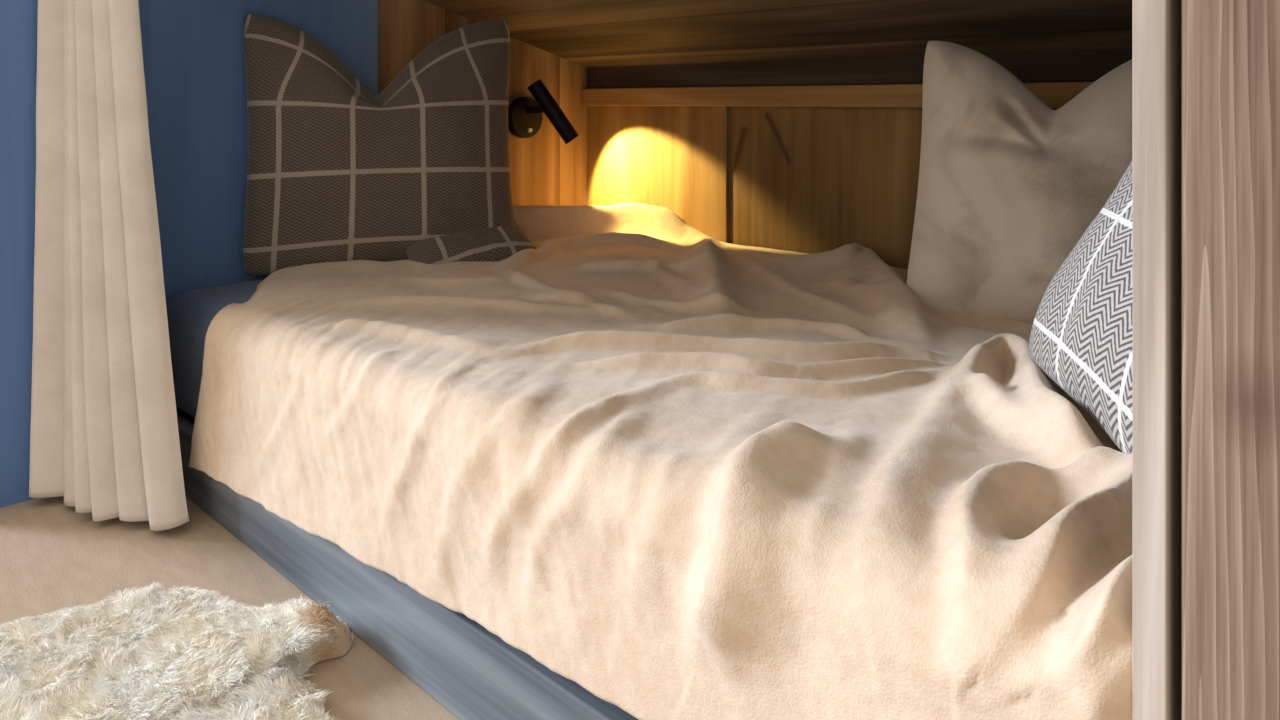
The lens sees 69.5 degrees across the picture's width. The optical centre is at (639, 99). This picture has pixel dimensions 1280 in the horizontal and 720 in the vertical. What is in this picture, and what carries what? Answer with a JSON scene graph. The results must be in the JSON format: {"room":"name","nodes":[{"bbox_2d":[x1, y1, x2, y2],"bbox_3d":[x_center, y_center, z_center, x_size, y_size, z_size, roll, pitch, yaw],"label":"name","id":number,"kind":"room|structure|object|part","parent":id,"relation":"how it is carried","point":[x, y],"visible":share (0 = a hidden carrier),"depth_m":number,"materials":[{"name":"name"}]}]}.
{"room":"bedroom","nodes":[
{"label":"bedroom","id":0,"kind":"room"},
{"bbox_2d":[0,496,458,719],"bbox_3d":[-0.220,0.848,0.007,4.300,0.060,4.700,0,0,44],"label":"floor","id":1,"kind":"structure","parent":0,"point":[53,556],"depth_m":1.59,"materials":[{"name":"beige carpet"}]},
{"bbox_2d":[0,581,354,719],"bbox_3d":[-0.656,0.779,1.040,0.648,0.074,1.016,0,0,-18],"label":"sheepskin rug","id":2,"kind":"object","parent":1,"relation":"on","point":[156,652],"visible":1,"depth_m":1.28,"materials":[{"name":"fur"}]},
{"bbox_2d":[167,279,638,719],"bbox_3d":[0.186,0.619,1.711,2.288,0.398,1.300,0,0,44],"label":"bed","id":3,"kind":"object","parent":1,"relation":"on","point":[467,668],"visible":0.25,"depth_m":1.36,"materials":[{"name":"grey wood"}]},
{"bbox_3d":[0.196,0.551,1.709,2.270,0.263,1.288,0,0,44],"label":"mattress","id":4,"kind":"part","parent":3,"relation":"part of","materials":[{"name":"fabric"}]},
{"bbox_2d":[189,203,1131,719],"bbox_3d":[0.172,0.510,1.690,2.242,0.422,1.350,0,0,44],"label":"blanket","id":5,"kind":"object","parent":3,"relation":"on","point":[682,472],"visible":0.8,"depth_m":1.11,"materials":[{"name":"beige fabric"}]},
{"bbox_2d":[243,14,512,274],"bbox_3d":[-0.627,0.099,2.268,0.641,0.617,0.190,0,0,-24],"label":"plaid cushion","id":6,"kind":"object","parent":5,"relation":"on","point":[338,170],"visible":0.92,"depth_m":2.19,"materials":[{"name":"fabric"}]},
{"bbox_2d":[405,219,536,263],"bbox_3d":[-0.440,0.349,2.306,0.321,0.161,0.201,0,0,-34],"label":"plaid pillow","id":7,"kind":"object","parent":5,"relation":"on","point":[492,244],"visible":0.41,"depth_m":2.24,"materials":[{"name":"fabric"}]},
{"bbox_2d":[906,41,1131,323],"bbox_3d":[0.763,0.158,1.693,0.528,0.554,0.247,0,0,31],"label":"velvet cushion","id":8,"kind":"object","parent":5,"relation":"on","point":[1009,182],"visible":0.63,"depth_m":1.66,"materials":[{"name":"beige fabric"}]},
{"bbox_2d":[1028,161,1131,453],"bbox_3d":[0.647,0.165,1.003,0.307,0.479,0.518,0,0,5],"label":"plaid cushion","id":9,"kind":"object","parent":5,"relation":"on","point":[1081,334],"visible":0.3,"depth_m":1.05,"materials":[{"name":"grey fabric"}]},
{"bbox_2d":[0,0,586,507],"bbox_3d":[-1.754,-0.332,1.457,0.120,2.300,4.620,0,0,44],"label":"wall","id":10,"kind":"structure","parent":0,"point":[193,50],"depth_m":2.13,"materials":[{"name":"blue paint"}]},
{"bbox_2d":[508,79,578,143],"bbox_3d":[-0.287,0.035,2.760,0.192,0.193,0.124,0,0,26],"label":"reading lamp","id":11,"kind":"object","parent":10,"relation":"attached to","point":[524,113],"visible":0.98,"depth_m":2.75,"materials":[{"name":"black metal"}]},
{"bbox_3d":[-0.344,-0.802,1.229,2.211,0.022,0.191,0,0,44],"label":"curtain rod","id":12,"kind":"object","parent":10,"relation":"attached to","visible":0},
{"bbox_2d":[29,0,188,530],"bbox_3d":[-1.039,-0.006,1.812,0.403,1.624,0.098,0,0,27],"label":"curtain","id":13,"kind":"object","parent":12,"relation":"hanging from","point":[104,433],"visible":1,"depth_m":1.80,"materials":[{"name":"beige fabric"}]},
{"bbox_2d":[423,0,1131,67],"bbox_3d":[0.213,-0.318,1.733,2.340,0.464,1.370,0,0,44],"label":"ceiling","id":14,"kind":"structure","parent":0,"point":[585,33],"depth_m":2.15,"materials":[{"name":"brown wood"}]},
{"bbox_2d":[587,81,1094,268],"bbox_3d":[0.725,0.018,2.183,2.400,1.600,0.112,0,0,44],"label":"wall","id":15,"kind":"structure","parent":0,"point":[809,180],"depth_m":2.48,"materials":[{"name":"brown wood"}]},
{"bbox_2d":[582,82,1093,108],"bbox_3d":[0.646,-0.009,2.174,2.300,0.055,0.037,0,0,44],"label":"shelf","id":16,"kind":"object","parent":15,"relation":"attached to","point":[1054,95],"depth_m":2.40,"materials":[{"name":"brown wood"}]},
{"bbox_2d":[587,48,1131,87],"bbox_3d":[0.653,-0.075,2.182,2.300,0.073,0.017,0,0,44],"label":"trim","id":17,"kind":"structure","parent":15,"relation":"attached to","point":[1090,64],"depth_m":2.32,"materials":[{"name":"brown wood"}]},
{"bbox_2d":[1181,0,1279,719],"bbox_3d":[0.945,-0.332,0.102,1.570,2.300,0.083,0,0,44],"label":"wall","id":18,"kind":"structure","parent":0,"point":[1230,49],"depth_m":0.60,"materials":[{"name":"brown wood"}]},
{"bbox_2d":[1132,0,1180,719],"bbox_3d":[0.371,-0.332,0.652,0.021,2.300,0.072,0,0,44],"label":"trim","id":19,"kind":"structure","parent":18,"relation":"attached to","point":[1156,24],"depth_m":0.63,"materials":[{"name":"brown wood"}]}
]}

